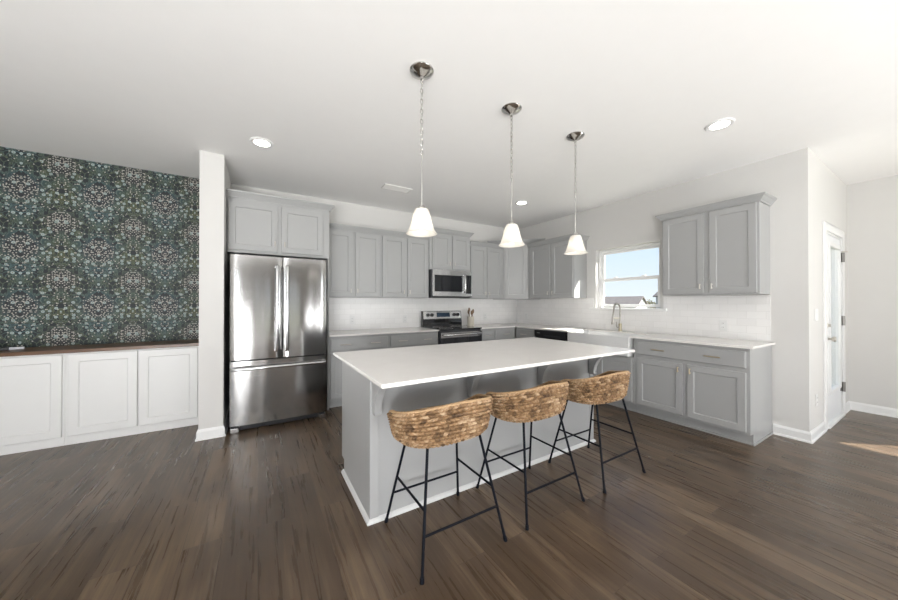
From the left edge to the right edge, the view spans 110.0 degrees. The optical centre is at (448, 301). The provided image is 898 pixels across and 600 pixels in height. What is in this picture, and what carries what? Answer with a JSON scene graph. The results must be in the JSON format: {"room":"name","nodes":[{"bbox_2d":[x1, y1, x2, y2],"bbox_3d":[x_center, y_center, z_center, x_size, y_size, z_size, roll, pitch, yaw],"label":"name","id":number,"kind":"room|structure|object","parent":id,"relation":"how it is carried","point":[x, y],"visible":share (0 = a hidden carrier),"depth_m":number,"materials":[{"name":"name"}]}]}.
{"room":"kitchen","nodes":[
{"label":"kitchen","id":0,"kind":"room"},
{"bbox_2d":[198,150,230,429],"bbox_3d":[-2.527,-0.060,3.421,0.193,2.766,0.870,0,0,-31],"label":"wall","id":1,"kind":"structure","parent":0,"point":[214,179],"depth_m":3.06,"materials":[{"name":"paint"}]},
{"bbox_2d":[195,404,229,441],"bbox_3d":[-2.503,1.272,3.374,0.237,0.100,0.822,0,0,-31],"label":"baseboard","id":2,"kind":"structure","parent":1,"relation":"attached to","point":[220,431],"depth_m":3.04,"materials":[{"name":"white paint"}]},
{"bbox_2d":[0,146,515,361],"bbox_3d":[-1.682,-0.054,4.529,7.310,2.766,0.150,0,0,-31],"label":"wall","id":3,"kind":"structure","parent":0,"point":[91,252],"depth_m":3.28,"materials":[{"name":"paper"}]},
{"bbox_2d":[350,316,354,323],"bbox_3d":[-1.410,0.269,4.588,0.072,0.116,0.009,0,0,-31],"label":"wall outlet","id":4,"kind":"object","parent":3,"relation":"attached to","point":[352,318],"visible":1,"depth_m":4.59,"materials":[{"name":"white plastic"}]},
{"bbox_2d":[329,223,381,297],"bbox_3d":[-1.368,-0.540,4.423,0.760,0.967,0.359,0,0,-31],"label":"upper cabinet","id":5,"kind":"object","parent":3,"relation":"attached to","point":[354,253],"visible":0.85,"depth_m":4.31,"materials":[{"name":"grey paint"}]},
{"bbox_2d":[381,230,429,297],"bbox_3d":[-0.712,-0.538,4.820,0.772,0.967,0.359,0,0,-31],"label":"upper cabinet","id":6,"kind":"object","parent":3,"relation":"attached to","point":[404,259],"visible":0.92,"depth_m":4.67,"materials":[{"name":"grey paint"}]},
{"bbox_2d":[329,297,516,330],"bbox_3d":[-0.216,0.177,5.322,3.662,0.486,0.008,0,0,-31],"label":"backsplash","id":7,"kind":"structure","parent":3,"relation":"attached to","point":[369,313],"depth_m":4.99,"materials":[{"name":"white tile"}]},
{"bbox_2d":[429,227,473,270],"bbox_3d":[-0.047,-0.824,5.213,0.876,0.649,0.379,0,0,-31],"label":"upper cabinet","id":8,"kind":"object","parent":3,"relation":"attached to","point":[447,251],"visible":0.77,"depth_m":5.07,"materials":[{"name":"grey paint"}]},
{"bbox_2d":[429,269,471,297],"bbox_3d":[-0.026,-0.277,5.176,0.756,0.440,0.458,0,0,-31],"label":"microwave","id":9,"kind":"object","parent":8,"relation":"attached to","point":[442,283],"visible":0.92,"depth_m":5.00,"materials":[{"name":"silver metal"}]},
{"bbox_2d":[460,241,503,298],"bbox_3d":[0.600,-0.533,5.614,0.752,0.967,0.359,0,0,-31],"label":"upper cabinet","id":10,"kind":"object","parent":3,"relation":"attached to","point":[486,259],"visible":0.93,"depth_m":5.49,"materials":[{"name":"grey paint"}]},
{"bbox_2d":[0,0,897,228],"bbox_3d":[1.509,-1.518,1.021,9.130,0.120,9.470,0,0,-31],"label":"ceiling","id":11,"kind":"structure","parent":0,"point":[151,85],"depth_m":2.17,"materials":[{"name":"paint"}]},
{"bbox_2d":[250,137,273,147],"bbox_3d":[-1.701,-1.441,2.860,0.188,0.010,0.188,0,0,-31],"label":"recessed light","id":12,"kind":"object","parent":11,"relation":"in","point":[258,141],"visible":1,"depth_m":2.85,"materials":[{"name":"white paint"}]},
{"bbox_2d":[381,184,412,193],"bbox_3d":[-0.663,-1.435,4.002,0.370,0.010,0.160,0,0,-31],"label":"ceiling vent","id":13,"kind":"object","parent":11,"relation":"in","point":[385,186],"visible":1,"depth_m":3.99,"materials":[{"name":"white metal"}]},
{"bbox_2d":[406,61,436,236],"bbox_3d":[-0.171,-0.938,1.973,0.196,1.029,0.196,0,0,-31],"label":"pendant light","id":14,"kind":"object","parent":11,"relation":"hanging from","point":[421,225],"visible":1,"depth_m":1.94,"materials":[{"name":"white glass"}]},
{"bbox_2d":[498,102,524,247],"bbox_3d":[0.469,-0.935,2.361,0.196,1.029,0.196,0,0,-31],"label":"pendant light","id":15,"kind":"object","parent":11,"relation":"hanging from","point":[511,237],"visible":1,"depth_m":2.33,"materials":[{"name":"white glass"}]},
{"bbox_2d":[515,201,527,204],"bbox_3d":[1.057,-1.431,4.570,0.188,0.010,0.188,0,0,-31],"label":"recessed light","id":16,"kind":"object","parent":11,"relation":"in","point":[517,202],"visible":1,"depth_m":4.56,"materials":[{"name":"white paint"}]},
{"bbox_2d":[564,131,587,254],"bbox_3d":[1.103,-0.933,2.744,0.196,1.029,0.196,0,0,-31],"label":"pendant light","id":17,"kind":"object","parent":11,"relation":"hanging from","point":[575,246],"visible":1,"depth_m":2.71,"materials":[{"name":"white glass"}]},
{"bbox_2d":[705,118,734,130],"bbox_3d":[2.214,-1.443,2.572,0.188,0.010,0.188,0,0,-31],"label":"recessed light","id":18,"kind":"object","parent":11,"relation":"in","point":[720,124],"visible":1,"depth_m":2.56,"materials":[{"name":"white paint"}]},
{"bbox_2d":[0,404,897,599],"bbox_3d":[1.509,1.368,1.004,9.130,0.120,9.470,0,0,-31],"label":"floor","id":19,"kind":"structure","parent":0,"point":[269,512],"depth_m":1.85,"materials":[{"name":"brown wood"}]},
{"bbox_2d":[0,353,64,455],"bbox_3d":[-4.055,0.896,2.766,1.032,0.845,0.397,0,0,-31],"label":"base cabinet","id":20,"kind":"object","parent":19,"relation":"on","point":[32,387],"visible":0.63,"depth_m":2.77,"materials":[{"name":"white paint"}]},
{"bbox_2d":[0,339,198,356],"bbox_3d":[-3.623,0.457,3.025,2.086,0.033,0.406,0,0,-31],"label":"countertop","id":21,"kind":"structure","parent":20,"relation":"on","point":[179,343],"depth_m":3.03,"materials":[{"name":"brown wood"}]},
{"bbox_2d":[0,347,24,350],"bbox_3d":[-4.011,0.425,2.825,0.245,0.026,0.060,0,0,-38],"label":"trinket","id":22,"kind":"object","parent":21,"relation":"on","point":[1,348],"visible":1,"depth_m":2.85,"materials":[{"name":"white plastic"}]},
{"bbox_2d":[64,346,198,444],"bbox_3d":[-3.173,0.899,3.300,1.027,0.845,0.397,0,0,-31],"label":"base cabinet","id":23,"kind":"object","parent":19,"relation":"on","point":[118,393],"visible":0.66,"depth_m":3.09,"materials":[{"name":"white paint"}]},
{"bbox_2d":[229,253,326,434],"bbox_3d":[-1.979,0.424,3.672,0.905,1.800,0.928,0,0,-31],"label":"refrigerator","id":24,"kind":"object","parent":19,"relation":"on","point":[278,305],"visible":1,"depth_m":3.30,"materials":[{"name":"silver metal"}]},
{"bbox_2d":[227,189,334,410],"bbox_3d":[-2.025,0.077,3.832,1.076,2.496,0.683,0,0,-31],"label":"tall cabinet","id":25,"kind":"object","parent":19,"relation":"on","point":[258,224],"visible":0.78,"depth_m":3.56,"materials":[{"name":"grey paint"}]},
{"bbox_2d":[329,334,388,407],"bbox_3d":[-1.284,0.882,4.283,0.767,0.892,0.654,0,0,-31],"label":"base cabinet","id":26,"kind":"object","parent":19,"relation":"on","point":[379,341],"visible":0.34,"depth_m":3.92,"materials":[{"name":"grey paint"}]},
{"bbox_2d":[329,327,438,336],"bbox_3d":[-0.962,0.425,4.492,1.533,0.021,0.636,0,0,-31],"label":"countertop","id":27,"kind":"structure","parent":26,"relation":"on","point":[411,329],"depth_m":4.34,"materials":[{"name":"white stone"}]},
{"bbox_2d":[389,331,437,347],"bbox_3d":[-0.629,0.884,4.680,0.762,0.892,0.654,0,0,-31],"label":"base cabinet","id":28,"kind":"object","parent":19,"relation":"on","point":[397,340],"visible":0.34,"depth_m":4.42,"materials":[{"name":"grey paint"}]},
{"bbox_2d":[384,394,506,584],"bbox_3d":[-0.033,0.921,1.804,0.631,0.789,0.506,0,0,-31],"label":"bar stool","id":29,"kind":"object","parent":19,"relation":"on","point":[426,428],"visible":1,"depth_m":1.63,"materials":[{"name":"brown wicker"}]},
{"bbox_2d":[421,311,481,343],"bbox_3d":[0.049,0.745,5.039,0.760,1.175,0.711,0,0,-31],"label":"range","id":30,"kind":"object","parent":19,"relation":"on","point":[450,327],"visible":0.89,"depth_m":4.97,"materials":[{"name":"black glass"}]},
{"bbox_2d":[423,325,481,330],"bbox_3d":[0.048,0.421,5.044,0.760,0.021,0.575,0,0,-31],"label":"cooktop","id":31,"kind":"object","parent":30,"relation":"in","point":[439,327],"depth_m":4.97,"materials":[{"name":"black glass"}]},
{"bbox_2d":[341,356,604,525],"bbox_3d":[0.323,0.872,2.619,2.176,0.892,1.014,0,0,-31],"label":"kitchen island","id":32,"kind":"object","parent":19,"relation":"on","point":[371,454],"visible":0.43,"depth_m":2.16,"materials":[{"name":"grey paint"}]},
{"bbox_2d":[333,337,634,388],"bbox_3d":[0.325,0.414,2.562,2.201,0.021,1.145,0,0,-31],"label":"island countertop","id":33,"kind":"structure","parent":32,"relation":"on","point":[402,366],"depth_m":2.26,"materials":[{"name":"white stone"}]},
{"bbox_2d":[481,328,493,340],"bbox_3d":[0.479,0.888,5.350,0.285,0.892,0.654,0,0,-31],"label":"base cabinet","id":34,"kind":"object","parent":19,"relation":"on","point":[487,334],"visible":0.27,"depth_m":5.11,"materials":[{"name":"grey paint"}]},
{"bbox_2d":[494,327,514,339],"bbox_3d":[0.798,0.889,5.543,0.459,0.892,0.654,0,0,-31],"label":"base cabinet","id":35,"kind":"object","parent":19,"relation":"on","point":[499,333],"visible":0.25,"depth_m":5.29,"materials":[{"name":"grey paint"}]},
{"bbox_2d":[516,327,534,337],"bbox_3d":[1.502,0.888,5.381,0.654,0.892,0.450,0,0,-31],"label":"base cabinet","id":36,"kind":"object","parent":19,"relation":"on","point":[520,332],"visible":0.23,"depth_m":5.22,"materials":[{"name":"grey paint"}]},
{"bbox_2d":[476,380,584,530],"bbox_3d":[0.541,0.923,2.151,0.631,0.789,0.506,0,0,-31],"label":"bar stool","id":37,"kind":"object","parent":19,"relation":"on","point":[548,399],"visible":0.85,"depth_m":1.97,"materials":[{"name":"brown wicker"}]},
{"bbox_2d":[534,329,566,340],"bbox_3d":[1.776,0.888,4.927,0.614,0.887,0.594,0,0,-31],"label":"dishwasher","id":38,"kind":"object","parent":19,"relation":"on","point":[546,334],"visible":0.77,"depth_m":4.75,"materials":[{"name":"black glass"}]},
{"bbox_2d":[548,370,645,493],"bbox_3d":[1.160,0.925,2.500,0.631,0.789,0.506,0,0,-31],"label":"bar stool","id":39,"kind":"object","parent":19,"relation":"on","point":[610,386],"visible":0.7,"depth_m":2.32,"materials":[{"name":"brown wicker"}]},
{"bbox_2d":[594,355,637,411],"bbox_3d":[2.181,0.995,4.258,0.654,0.665,0.932,0,0,-31],"label":"base cabinet","id":40,"kind":"object","parent":19,"relation":"on","point":[613,362],"visible":0.26,"depth_m":3.84,"materials":[{"name":"grey paint"}]},
{"bbox_2d":[634,338,772,445],"bbox_3d":[2.691,0.876,3.417,0.654,0.892,1.036,0,0,-31],"label":"base cabinet","id":41,"kind":"object","parent":19,"relation":"on","point":[726,392],"visible":0.97,"depth_m":3.12,"materials":[{"name":"grey paint"}]},
{"bbox_2d":[464,323,775,348],"bbox_3d":[1.716,0.424,4.343,1.365,0.021,3.663,0,0,-31],"label":"countertop","id":42,"kind":"structure","parent":41,"relation":"on","point":[746,344],"depth_m":3.58,"materials":[{"name":"white stone"}]},
{"bbox_2d":[467,316,473,325],"bbox_3d":[0.378,0.340,5.487,0.126,0.160,0.126,0,0,-31],"label":"utensil crock","id":43,"kind":"object","parent":42,"relation":"on","point":[470,320],"visible":0.98,"depth_m":5.43,"materials":[{"name":"white ceramic"}]},
{"bbox_2d":[567,330,640,356],"bbox_3d":[2.103,0.542,4.215,0.470,0.234,0.866,0,0,-31],"label":"sink","id":44,"kind":"object","parent":42,"relation":"in","point":[611,339],"visible":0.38,"depth_m":4.09,"materials":[{"name":"white ceramic"}]},
{"bbox_2d":[611,303,621,330],"bbox_3d":[2.316,0.215,4.346,0.225,0.398,0.060,0,0,-31],"label":"faucet","id":45,"kind":"object","parent":42,"relation":"on","point":[619,327],"visible":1,"depth_m":4.37,"materials":[{"name":"silver metal"}]},
{"bbox_2d":[519,148,813,431],"bbox_3d":[2.427,-0.053,4.652,0.150,2.766,3.893,0,0,-31],"label":"wall","id":46,"kind":"structure","parent":0,"point":[787,177],"depth_m":3.14,"materials":[{"name":"paint"}]},
{"bbox_2d":[487,238,544,299],"bbox_3d":[1.272,-0.570,5.939,1.016,1.064,0.702,0,0,14],"label":"upper cabinet","id":47,"kind":"object","parent":46,"relation":"attached to","point":[515,259],"visible":0.66,"depth_m":5.64,"materials":[{"name":"grey paint"}]},
{"bbox_2d":[526,234,589,298],"bbox_3d":[1.780,-0.535,5.231,0.359,0.967,0.999,0,0,-31],"label":"upper cabinet","id":48,"kind":"object","parent":46,"relation":"attached to","point":[553,274],"visible":0.93,"depth_m":5.05,"materials":[{"name":"grey paint"}]},
{"bbox_2d":[589,242,666,310],"bbox_3d":[2.521,-0.329,4.450,0.190,0.905,1.070,0,0,-31],"label":"window","id":49,"kind":"structure","parent":46,"relation":"in","point":[602,280],"depth_m":4.51,"materials":[{"name":"white paint"}]},
{"bbox_2d":[517,295,770,341],"bbox_3d":[2.293,0.181,4.721,0.008,0.471,3.635,0,0,-31],"label":"backsplash","id":50,"kind":"structure","parent":46,"relation":"attached to","point":[747,317],"depth_m":3.86,"materials":[{"name":"white tile"}]},
{"bbox_2d":[655,192,776,295],"bbox_3d":[2.863,-0.548,3.442,0.359,0.952,0.958,0,0,-31],"label":"upper cabinet","id":51,"kind":"object","parent":46,"relation":"attached to","point":[723,249],"visible":1,"depth_m":3.27,"materials":[{"name":"grey paint"}]},
{"bbox_2d":[719,320,726,330],"bbox_3d":[3.032,0.263,3.481,0.009,0.116,0.072,0,0,-31],"label":"wall outlet","id":52,"kind":"object","parent":46,"relation":"attached to","point":[722,323],"visible":1,"depth_m":3.48,"materials":[{"name":"white plastic"}]},
{"bbox_2d":[812,152,847,427],"bbox_3d":[4.175,-0.060,3.522,1.670,2.766,0.150,0,0,-31],"label":"wall","id":53,"kind":"structure","parent":0,"point":[829,192],"depth_m":3.20,"materials":[{"name":"paint"}]},
{"bbox_2d":[773,421,826,443],"bbox_3d":[3.537,1.271,3.170,0.567,0.100,0.265,0,0,-31],"label":"baseboard","id":54,"kind":"structure","parent":53,"relation":"attached to","point":[810,437],"depth_m":3.03,"materials":[{"name":"white paint"}]},
{"bbox_2d":[815,394,817,405],"bbox_3d":[3.587,0.960,3.067,0.072,0.116,0.009,0,0,-31],"label":"wall outlet","id":55,"kind":"object","parent":53,"relation":"attached to","point":[816,395],"visible":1,"depth_m":3.06,"materials":[{"name":"white plastic"}]},
{"bbox_2d":[815,309,818,320],"bbox_3d":[3.604,0.131,3.083,0.115,0.116,0.010,0,0,-31],"label":"light switch","id":56,"kind":"object","parent":53,"relation":"attached to","point":[816,310],"visible":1,"depth_m":3.07,"materials":[{"name":"white plastic"}]},
{"bbox_2d":[822,221,848,429],"bbox_3d":[4.239,0.249,3.521,0.980,2.149,0.216,0,0,-31],"label":"door","id":57,"kind":"structure","parent":53,"relation":"in","point":[833,238],"depth_m":3.60,"materials":[{"name":"white paint"}]},
{"bbox_2d":[847,175,897,408],"bbox_3d":[6.319,-0.070,1.736,0.150,2.766,5.427,0,0,-31],"label":"wall","id":58,"kind":"structure","parent":0,"point":[872,205],"depth_m":3.73,"materials":[{"name":"paint"}]},
{"bbox_2d":[846,401,897,417],"bbox_3d":[5.173,1.271,3.203,0.285,0.100,1.417,0,0,-31],"label":"baseboard","id":59,"kind":"structure","parent":58,"relation":"attached to","point":[850,405],"depth_m":3.72,"materials":[{"name":"white paint"}]},
{"label":"outside","id":60,"kind":"structure","parent":0,"visible":0},
{"bbox_3d":[29.834,3.731,47.254,400.000,0.300,350.000,0,0,-31],"label":"ground","id":61,"kind":"structure","parent":60,"visible":0},
{"bbox_2d":[604,296,647,307],"bbox_3d":[32.719,1.343,61.990,6.300,4.650,10.100,0,0,-40],"label":"house","id":62,"kind":"structure","parent":61,"relation":"on","point":[618,299],"depth_m":59.26,"materials":[{"name":"white"}]},
{"bbox_2d":[653,292,659,307],"bbox_3d":[38.186,0.409,51.995,5.700,6.400,5.200,0,0,-20],"label":"house","id":63,"kind":"structure","parent":61,"relation":"on","point":[655,294],"depth_m":53.19,"materials":[{"name":"grey"}]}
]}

